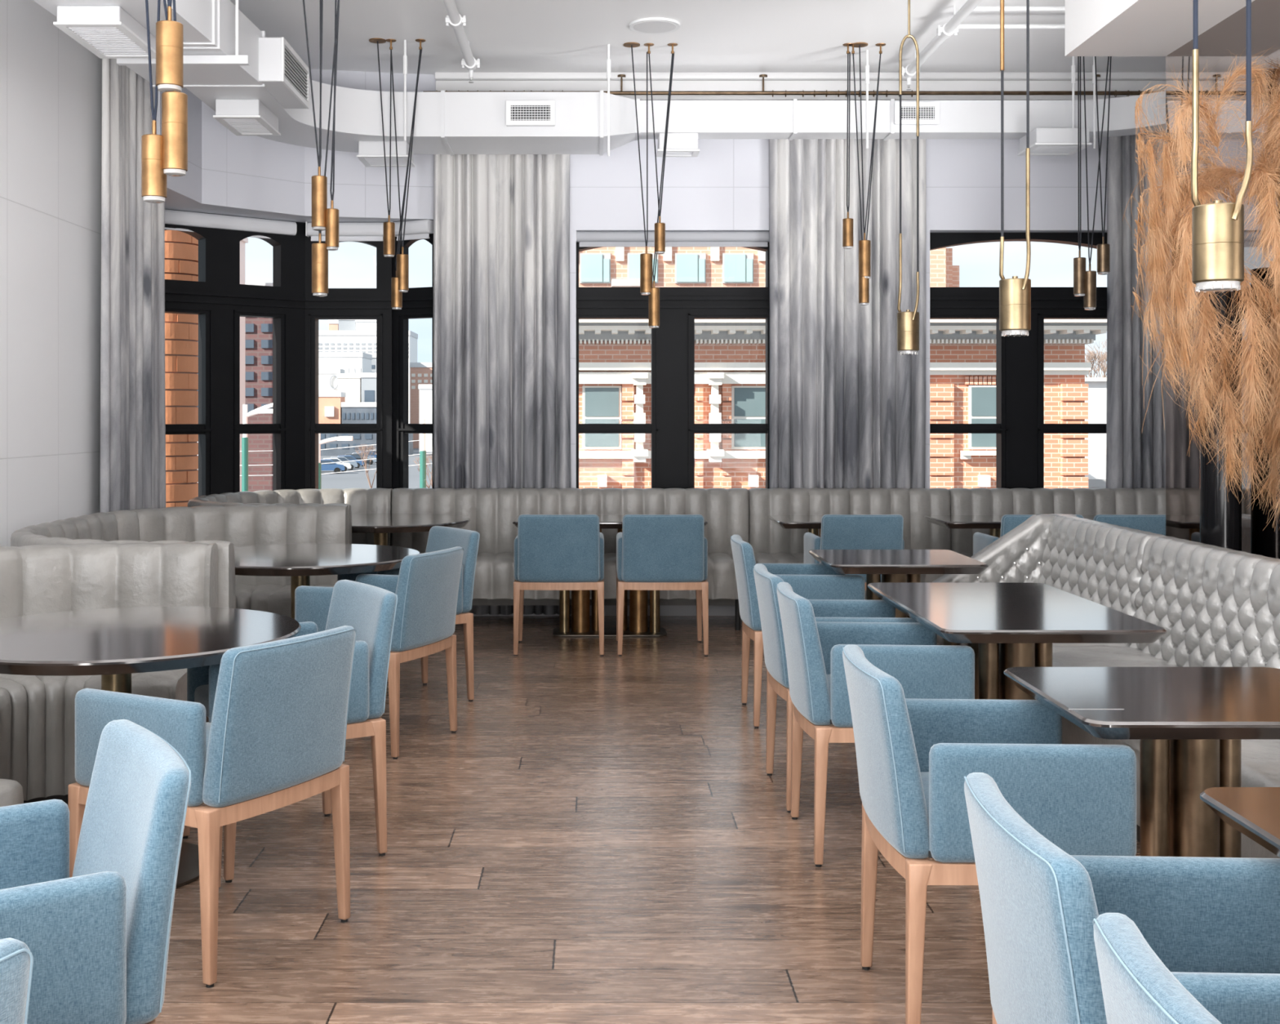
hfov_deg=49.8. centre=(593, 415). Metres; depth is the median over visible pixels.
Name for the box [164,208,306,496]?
window
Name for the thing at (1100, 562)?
tufted bench
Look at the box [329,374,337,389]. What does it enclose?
wall emblem
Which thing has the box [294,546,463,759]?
armchair
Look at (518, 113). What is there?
air vent
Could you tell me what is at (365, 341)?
apartment
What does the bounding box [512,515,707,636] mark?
dining table
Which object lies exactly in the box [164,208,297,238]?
roller blind
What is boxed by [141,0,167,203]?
pendant lamp
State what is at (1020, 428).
window
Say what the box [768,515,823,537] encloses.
dining table
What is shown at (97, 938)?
armchair
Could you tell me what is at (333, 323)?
brick tower
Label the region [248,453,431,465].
overhead wire
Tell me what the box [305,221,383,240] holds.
roller blind
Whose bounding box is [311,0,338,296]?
pendant lamp
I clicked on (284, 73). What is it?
air vent
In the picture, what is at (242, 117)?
air vent
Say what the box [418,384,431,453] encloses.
store
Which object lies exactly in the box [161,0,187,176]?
pendant lamp
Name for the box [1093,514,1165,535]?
armchair
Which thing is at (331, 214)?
pendant lamp
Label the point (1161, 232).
arrangement
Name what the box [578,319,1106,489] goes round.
brick building
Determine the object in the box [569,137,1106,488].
wall
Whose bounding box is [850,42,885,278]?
pendant lamp
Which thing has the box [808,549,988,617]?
dining table
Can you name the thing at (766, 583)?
armchair
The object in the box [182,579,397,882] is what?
armchair
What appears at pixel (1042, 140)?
air vent
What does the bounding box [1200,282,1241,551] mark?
column
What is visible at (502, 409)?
curtain
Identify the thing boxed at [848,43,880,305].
pendant lamp
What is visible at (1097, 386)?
building
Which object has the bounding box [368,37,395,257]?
pendant lamp
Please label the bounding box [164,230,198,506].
brick building
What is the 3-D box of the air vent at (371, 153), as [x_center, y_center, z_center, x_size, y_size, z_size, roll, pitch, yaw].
[-1.394,-1.766,9.275,0.338,0.107,0.370,0,0,0]
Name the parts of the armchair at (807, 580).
leg, backrest, seat frame, leg, armrest, armrest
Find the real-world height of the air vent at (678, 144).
0.123 m
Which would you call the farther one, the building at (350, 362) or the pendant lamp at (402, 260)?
the building at (350, 362)
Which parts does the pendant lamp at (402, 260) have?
cord, lamp shade, cord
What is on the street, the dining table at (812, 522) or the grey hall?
the grey hall
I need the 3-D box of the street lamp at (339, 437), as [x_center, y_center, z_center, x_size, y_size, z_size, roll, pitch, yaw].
[-4.902,3.167,26.000,0.709,5.706,0.120,0,0,0]
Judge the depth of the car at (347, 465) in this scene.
147.87 m
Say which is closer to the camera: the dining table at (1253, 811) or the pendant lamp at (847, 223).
the dining table at (1253, 811)
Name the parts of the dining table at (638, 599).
plate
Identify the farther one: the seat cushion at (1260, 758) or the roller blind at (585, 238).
the roller blind at (585, 238)
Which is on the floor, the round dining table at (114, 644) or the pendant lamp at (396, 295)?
the round dining table at (114, 644)
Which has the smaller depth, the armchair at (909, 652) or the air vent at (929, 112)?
the armchair at (909, 652)
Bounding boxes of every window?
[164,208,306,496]
[305,235,392,488]
[392,233,433,488]
[576,241,769,488]
[929,232,1106,488]
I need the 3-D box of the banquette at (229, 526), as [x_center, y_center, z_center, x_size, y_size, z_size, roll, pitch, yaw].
[-2.010,0.961,6.690,1.220,0.918,2.360,0,0,0]
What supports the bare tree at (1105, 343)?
on the street
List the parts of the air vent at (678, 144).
vent frame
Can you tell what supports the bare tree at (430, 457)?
on the street
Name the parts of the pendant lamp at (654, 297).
lamp shade, cord, cord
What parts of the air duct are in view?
hanger rod, hanger rod, hanger rod, hanger rod, hanger rod, hanger rod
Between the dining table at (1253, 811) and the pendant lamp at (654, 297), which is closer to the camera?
the dining table at (1253, 811)
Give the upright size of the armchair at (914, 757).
0.840 m
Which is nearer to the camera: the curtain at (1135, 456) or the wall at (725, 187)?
the curtain at (1135, 456)
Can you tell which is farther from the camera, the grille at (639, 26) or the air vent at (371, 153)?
the air vent at (371, 153)
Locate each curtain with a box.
[99,57,165,512]
[433,154,571,614]
[768,99,926,488]
[1106,130,1165,488]
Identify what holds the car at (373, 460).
on the street
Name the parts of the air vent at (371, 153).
vent frame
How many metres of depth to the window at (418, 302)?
9.97 m
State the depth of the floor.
4.24 m
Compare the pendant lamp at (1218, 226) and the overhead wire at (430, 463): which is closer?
the pendant lamp at (1218, 226)
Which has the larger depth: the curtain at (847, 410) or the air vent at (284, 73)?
the curtain at (847, 410)
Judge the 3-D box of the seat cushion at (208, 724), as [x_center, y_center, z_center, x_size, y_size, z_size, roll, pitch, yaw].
[-1.050,0.936,3.775,0.460,0.097,0.424,0,0,30]
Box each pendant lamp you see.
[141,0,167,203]
[155,0,183,92]
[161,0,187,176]
[302,0,327,231]
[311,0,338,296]
[325,0,339,250]
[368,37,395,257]
[391,38,425,292]
[391,48,422,310]
[623,42,652,295]
[644,43,677,253]
[648,53,674,328]
[842,43,853,248]
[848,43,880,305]
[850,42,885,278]
[897,0,919,355]
[999,0,1031,336]
[1073,56,1085,296]
[1083,56,1109,310]
[1094,56,1111,275]
[1191,0,1253,292]
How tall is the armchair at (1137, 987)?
0.840 m
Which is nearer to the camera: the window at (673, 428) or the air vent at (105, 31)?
the air vent at (105, 31)
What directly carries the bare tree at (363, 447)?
on the street
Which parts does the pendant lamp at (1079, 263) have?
cord, lamp shade, cord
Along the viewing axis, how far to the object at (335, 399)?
215.98 m
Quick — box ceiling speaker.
[629,17,680,34]
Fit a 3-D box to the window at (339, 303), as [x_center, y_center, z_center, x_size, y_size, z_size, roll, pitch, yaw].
[-1.790,-0.340,10.018,0.660,2.120,0.156,0,0,0]
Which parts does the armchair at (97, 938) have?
armrest, armrest, backrest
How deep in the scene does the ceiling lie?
8.83 m
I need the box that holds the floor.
[155,615,1139,1023]
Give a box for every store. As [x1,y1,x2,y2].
[337,373,361,402]
[360,372,376,402]
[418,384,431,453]
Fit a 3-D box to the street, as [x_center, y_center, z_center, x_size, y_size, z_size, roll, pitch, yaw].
[0.000,6.120,215.500,400.000,0.200,409.000,0,0,0]
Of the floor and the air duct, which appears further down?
the floor
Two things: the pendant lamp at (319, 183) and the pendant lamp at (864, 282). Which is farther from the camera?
the pendant lamp at (864, 282)
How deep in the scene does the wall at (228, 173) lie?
9.54 m
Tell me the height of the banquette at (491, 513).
0.918 m
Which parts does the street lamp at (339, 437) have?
arm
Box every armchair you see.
[0,719,191,1023]
[0,937,33,1023]
[68,625,356,987]
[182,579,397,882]
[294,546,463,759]
[337,525,479,701]
[513,514,604,656]
[616,514,708,656]
[730,534,865,728]
[753,564,919,813]
[776,582,974,866]
[803,514,904,590]
[842,644,1136,1023]
[964,772,1279,1023]
[973,514,1084,555]
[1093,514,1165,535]
[1093,912,1221,1023]
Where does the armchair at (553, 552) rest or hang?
on the floor
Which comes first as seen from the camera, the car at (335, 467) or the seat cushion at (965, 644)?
the seat cushion at (965, 644)
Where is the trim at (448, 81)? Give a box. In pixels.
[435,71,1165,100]
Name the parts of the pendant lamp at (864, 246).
cord, lamp shade, cord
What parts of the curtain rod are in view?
rod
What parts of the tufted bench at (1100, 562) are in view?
arm, backrest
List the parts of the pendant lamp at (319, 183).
cord, stem, lamp shade, cord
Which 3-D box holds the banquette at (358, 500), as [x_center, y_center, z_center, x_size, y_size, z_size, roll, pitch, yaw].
[-1.951,0.961,8.758,1.107,0.918,1.765,0,0,0]
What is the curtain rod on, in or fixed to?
attached to the wall at (725, 187)
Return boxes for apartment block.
[245,282,272,491]
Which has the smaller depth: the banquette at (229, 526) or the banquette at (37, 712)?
the banquette at (37, 712)
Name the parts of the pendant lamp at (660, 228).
cord, lamp shade, cord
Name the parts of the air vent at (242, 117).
vent frame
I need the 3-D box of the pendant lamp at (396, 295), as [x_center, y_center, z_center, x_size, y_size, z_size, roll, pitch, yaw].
[-1.206,-1.534,8.900,0.201,1.693,0.070,0,0,0]
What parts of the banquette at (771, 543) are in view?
seat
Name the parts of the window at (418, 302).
moulding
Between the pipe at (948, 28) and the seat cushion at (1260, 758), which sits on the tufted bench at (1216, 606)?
the seat cushion at (1260, 758)
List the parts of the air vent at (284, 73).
vent frame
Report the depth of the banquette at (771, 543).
9.52 m
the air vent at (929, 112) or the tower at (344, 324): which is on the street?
the tower at (344, 324)
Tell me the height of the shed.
13.886 m
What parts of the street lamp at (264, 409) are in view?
arm, arm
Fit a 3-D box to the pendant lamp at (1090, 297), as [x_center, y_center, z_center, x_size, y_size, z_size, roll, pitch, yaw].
[3.275,-1.562,9.000,0.206,1.735,0.080,0,0,0]
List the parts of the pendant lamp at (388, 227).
cord, lamp shade, cord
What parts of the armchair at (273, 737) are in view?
leg, armrest, leg, seat frame, armrest, leg, backrest, leg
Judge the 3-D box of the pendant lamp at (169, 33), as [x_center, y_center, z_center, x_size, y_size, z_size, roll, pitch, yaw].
[-1.274,-1.704,4.150,0.091,1.451,0.079,0,0,0]
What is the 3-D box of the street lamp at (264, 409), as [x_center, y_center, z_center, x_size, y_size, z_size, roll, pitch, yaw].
[-6.105,2.867,26.000,1.060,6.307,0.120,0,0,0]
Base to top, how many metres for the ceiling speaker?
0.014 m
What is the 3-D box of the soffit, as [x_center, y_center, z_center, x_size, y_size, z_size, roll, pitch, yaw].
[2.554,-2.095,1.865,0.493,0.671,9.730,0,0,0]
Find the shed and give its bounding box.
[318,368,344,391]
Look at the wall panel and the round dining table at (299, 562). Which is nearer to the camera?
the round dining table at (299, 562)
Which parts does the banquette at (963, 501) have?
seat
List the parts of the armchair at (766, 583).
leg, backrest, seat frame, leg, armrest, armrest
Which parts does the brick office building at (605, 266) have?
pane, stone panel, pane, stone panel, pane, stone panel, pane, stone panel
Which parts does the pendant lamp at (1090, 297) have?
cord, lamp shade, cord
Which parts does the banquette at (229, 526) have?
seat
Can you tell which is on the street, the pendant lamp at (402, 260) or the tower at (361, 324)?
the tower at (361, 324)
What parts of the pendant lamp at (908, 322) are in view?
cord, lamp shade, rod, cord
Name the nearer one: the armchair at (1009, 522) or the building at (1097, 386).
the armchair at (1009, 522)
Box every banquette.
[0,542,217,806]
[10,503,348,617]
[187,488,392,546]
[391,488,756,630]
[748,488,951,599]
[948,488,1165,556]
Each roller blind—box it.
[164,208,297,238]
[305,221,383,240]
[390,219,433,240]
[576,231,768,246]
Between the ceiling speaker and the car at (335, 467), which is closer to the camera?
the ceiling speaker
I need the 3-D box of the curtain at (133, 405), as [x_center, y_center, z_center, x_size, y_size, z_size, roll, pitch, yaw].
[-2.659,-0.390,8.004,0.104,3.580,1.017,0,0,0]
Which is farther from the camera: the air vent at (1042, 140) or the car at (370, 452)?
the car at (370, 452)
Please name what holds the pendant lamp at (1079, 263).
hanging from the ceiling
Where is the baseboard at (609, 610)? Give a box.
[473,604,734,615]
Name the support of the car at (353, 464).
on the street
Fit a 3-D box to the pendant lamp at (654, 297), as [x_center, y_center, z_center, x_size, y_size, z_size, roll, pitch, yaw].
[0.446,-1.477,9.000,0.170,1.807,0.073,0,0,0]
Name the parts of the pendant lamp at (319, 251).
stem, lamp shade, cord, cord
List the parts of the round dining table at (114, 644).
plate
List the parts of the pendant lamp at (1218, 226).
cord, lamp shade, cord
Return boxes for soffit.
[1065,0,1254,56]
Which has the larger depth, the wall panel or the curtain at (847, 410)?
the wall panel
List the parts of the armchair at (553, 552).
armrest, leg, leg, backrest, seat frame, leg, armrest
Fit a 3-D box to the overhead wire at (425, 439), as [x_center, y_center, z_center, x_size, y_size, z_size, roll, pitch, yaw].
[-7.572,0.837,39.999,6.699,0.428,0.018,0,0,0]
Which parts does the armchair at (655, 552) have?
leg, armrest, leg, seat frame, backrest, leg, leg, armrest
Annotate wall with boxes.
[0,0,102,546]
[156,68,435,222]
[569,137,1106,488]
[1165,0,1279,559]
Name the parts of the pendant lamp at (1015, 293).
rod, cord, lamp shade, cord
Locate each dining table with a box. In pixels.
[0,606,301,888]
[234,543,420,618]
[351,512,470,545]
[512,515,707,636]
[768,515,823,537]
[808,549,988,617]
[867,582,1167,699]
[924,515,1095,537]
[1004,666,1279,857]
[1200,786,1279,857]
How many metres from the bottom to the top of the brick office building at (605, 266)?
13.164 m
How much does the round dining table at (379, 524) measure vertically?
0.750 m
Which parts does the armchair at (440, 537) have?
armrest, armrest, leg, backrest, seat frame, leg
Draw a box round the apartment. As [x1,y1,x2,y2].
[318,330,417,423]
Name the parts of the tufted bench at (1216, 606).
backrest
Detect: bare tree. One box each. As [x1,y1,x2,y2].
[354,444,376,488]
[413,454,431,488]
[1084,339,1106,377]
[1084,349,1106,377]
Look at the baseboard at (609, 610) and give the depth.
9.78 m
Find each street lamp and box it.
[241,403,272,491]
[318,433,352,488]
[419,418,426,488]
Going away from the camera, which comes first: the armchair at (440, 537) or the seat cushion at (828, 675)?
the seat cushion at (828, 675)
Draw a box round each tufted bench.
[933,513,1166,646]
[1052,536,1279,857]
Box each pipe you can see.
[443,0,479,83]
[902,0,1065,89]
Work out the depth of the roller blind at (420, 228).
9.81 m
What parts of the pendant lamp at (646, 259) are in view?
cord, lamp shade, cord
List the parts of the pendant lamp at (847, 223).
lamp shade, cord, cord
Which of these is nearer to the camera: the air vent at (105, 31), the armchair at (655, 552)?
the air vent at (105, 31)
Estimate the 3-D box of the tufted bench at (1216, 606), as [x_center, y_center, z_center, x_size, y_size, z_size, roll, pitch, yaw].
[2.100,0.960,4.524,0.700,0.920,2.448,0,0,0]
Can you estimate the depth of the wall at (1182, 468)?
6.08 m
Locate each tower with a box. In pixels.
[328,319,338,330]
[337,319,355,330]
[355,319,376,330]
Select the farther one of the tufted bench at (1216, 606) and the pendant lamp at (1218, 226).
the tufted bench at (1216, 606)
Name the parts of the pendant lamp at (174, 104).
cord, lamp shade, cord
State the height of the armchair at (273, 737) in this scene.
0.840 m
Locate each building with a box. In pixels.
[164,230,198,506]
[197,237,248,491]
[318,351,372,373]
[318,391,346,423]
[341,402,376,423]
[409,362,431,448]
[578,246,959,287]
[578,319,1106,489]
[1084,377,1106,488]
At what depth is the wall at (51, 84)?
6.93 m
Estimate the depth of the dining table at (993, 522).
8.89 m
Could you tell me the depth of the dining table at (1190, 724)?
3.29 m
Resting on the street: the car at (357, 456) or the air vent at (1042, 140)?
the car at (357, 456)
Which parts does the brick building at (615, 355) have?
pane, pane, cornice, window sill, pane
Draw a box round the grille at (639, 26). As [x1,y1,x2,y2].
[633,20,675,32]
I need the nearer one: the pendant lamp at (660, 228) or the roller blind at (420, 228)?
the pendant lamp at (660, 228)
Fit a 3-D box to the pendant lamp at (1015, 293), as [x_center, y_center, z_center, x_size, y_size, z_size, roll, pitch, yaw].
[1.497,-1.359,4.945,0.151,2.141,0.119,0,0,0]
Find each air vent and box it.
[53,5,155,57]
[213,98,280,135]
[258,36,309,108]
[356,141,415,166]
[506,100,555,126]
[656,133,699,156]
[893,102,939,124]
[1017,127,1091,155]
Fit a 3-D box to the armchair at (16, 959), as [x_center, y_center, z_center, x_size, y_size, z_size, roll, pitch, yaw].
[-0.979,1.000,1.468,0.599,0.840,0.538,0,0,30]
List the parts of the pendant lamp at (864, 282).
cord, lamp shade, cord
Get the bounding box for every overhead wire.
[240,439,430,451]
[240,462,431,475]
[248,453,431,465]
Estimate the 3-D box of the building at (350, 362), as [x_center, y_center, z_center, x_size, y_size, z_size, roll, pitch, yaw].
[-44.346,-2.452,240.975,9.640,16.945,10.250,0,0,0]
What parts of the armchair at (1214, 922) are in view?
leg, backrest, armrest, armrest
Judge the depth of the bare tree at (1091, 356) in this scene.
71.24 m
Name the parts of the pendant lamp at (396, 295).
lamp shade, cord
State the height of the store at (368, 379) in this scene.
12.961 m
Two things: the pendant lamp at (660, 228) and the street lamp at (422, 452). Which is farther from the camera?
the street lamp at (422, 452)
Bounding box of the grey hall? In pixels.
[366,352,376,372]
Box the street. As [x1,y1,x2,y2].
[320,448,431,488]
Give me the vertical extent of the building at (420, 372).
15.965 m
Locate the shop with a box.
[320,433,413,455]
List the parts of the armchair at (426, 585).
armrest, armrest, leg, seat frame, backrest, leg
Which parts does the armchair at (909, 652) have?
leg, backrest, leg, seat frame, armrest, armrest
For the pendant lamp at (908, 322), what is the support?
hanging from the ceiling
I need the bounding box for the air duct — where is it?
[33,0,1165,155]
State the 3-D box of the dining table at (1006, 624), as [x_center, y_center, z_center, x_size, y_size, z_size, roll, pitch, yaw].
[1.452,1.045,4.920,0.715,0.750,1.240,0,0,0]
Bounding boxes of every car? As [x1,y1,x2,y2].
[320,458,345,473]
[322,457,351,471]
[330,456,357,470]
[337,454,364,468]
[344,453,369,466]
[351,452,376,464]
[361,450,376,462]
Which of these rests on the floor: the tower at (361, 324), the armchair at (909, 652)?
the armchair at (909, 652)
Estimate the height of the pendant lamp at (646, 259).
1.639 m
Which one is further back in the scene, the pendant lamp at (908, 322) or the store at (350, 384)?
the store at (350, 384)
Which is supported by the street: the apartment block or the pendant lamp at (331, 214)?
the apartment block
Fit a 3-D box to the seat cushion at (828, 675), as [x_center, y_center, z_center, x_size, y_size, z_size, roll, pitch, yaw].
[0.967,0.936,4.595,0.460,0.097,0.424,0,0,0]
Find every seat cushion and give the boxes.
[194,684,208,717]
[206,721,210,751]
[826,674,830,693]
[920,771,928,820]
[964,643,1127,646]
[1052,644,1279,786]
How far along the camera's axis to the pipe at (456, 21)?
8.33 m
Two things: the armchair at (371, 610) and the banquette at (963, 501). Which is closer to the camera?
the armchair at (371, 610)
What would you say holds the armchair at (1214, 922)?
on the floor
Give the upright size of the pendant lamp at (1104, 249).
1.505 m
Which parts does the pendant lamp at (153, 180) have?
cord, stem, lamp shade, cord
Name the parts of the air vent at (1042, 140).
vent frame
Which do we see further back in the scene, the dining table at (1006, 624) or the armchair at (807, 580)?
the armchair at (807, 580)
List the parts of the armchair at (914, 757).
leg, backrest, leg, seat frame, armrest, armrest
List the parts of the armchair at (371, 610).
leg, leg, armrest, seat frame, leg, armrest, backrest, leg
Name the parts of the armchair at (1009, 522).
armrest, backrest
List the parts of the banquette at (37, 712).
seat, backrest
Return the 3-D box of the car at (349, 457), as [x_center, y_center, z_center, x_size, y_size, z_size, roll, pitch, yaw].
[-28.625,5.280,158.615,4.300,1.480,1.800,0,0,-12]
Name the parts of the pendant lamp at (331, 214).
stem, lamp shade, cord, cord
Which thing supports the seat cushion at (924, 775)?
on the armchair at (914, 757)
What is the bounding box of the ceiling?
[230,0,1165,74]
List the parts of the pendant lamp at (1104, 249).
cord, lamp shade, cord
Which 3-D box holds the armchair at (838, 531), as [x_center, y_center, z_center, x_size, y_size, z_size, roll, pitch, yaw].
[1.586,1.000,8.357,0.538,0.840,0.598,0,0,0]
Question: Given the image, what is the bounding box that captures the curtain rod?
[422,74,1164,97]
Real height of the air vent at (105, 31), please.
0.087 m
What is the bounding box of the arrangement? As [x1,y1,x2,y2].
[1122,45,1279,529]

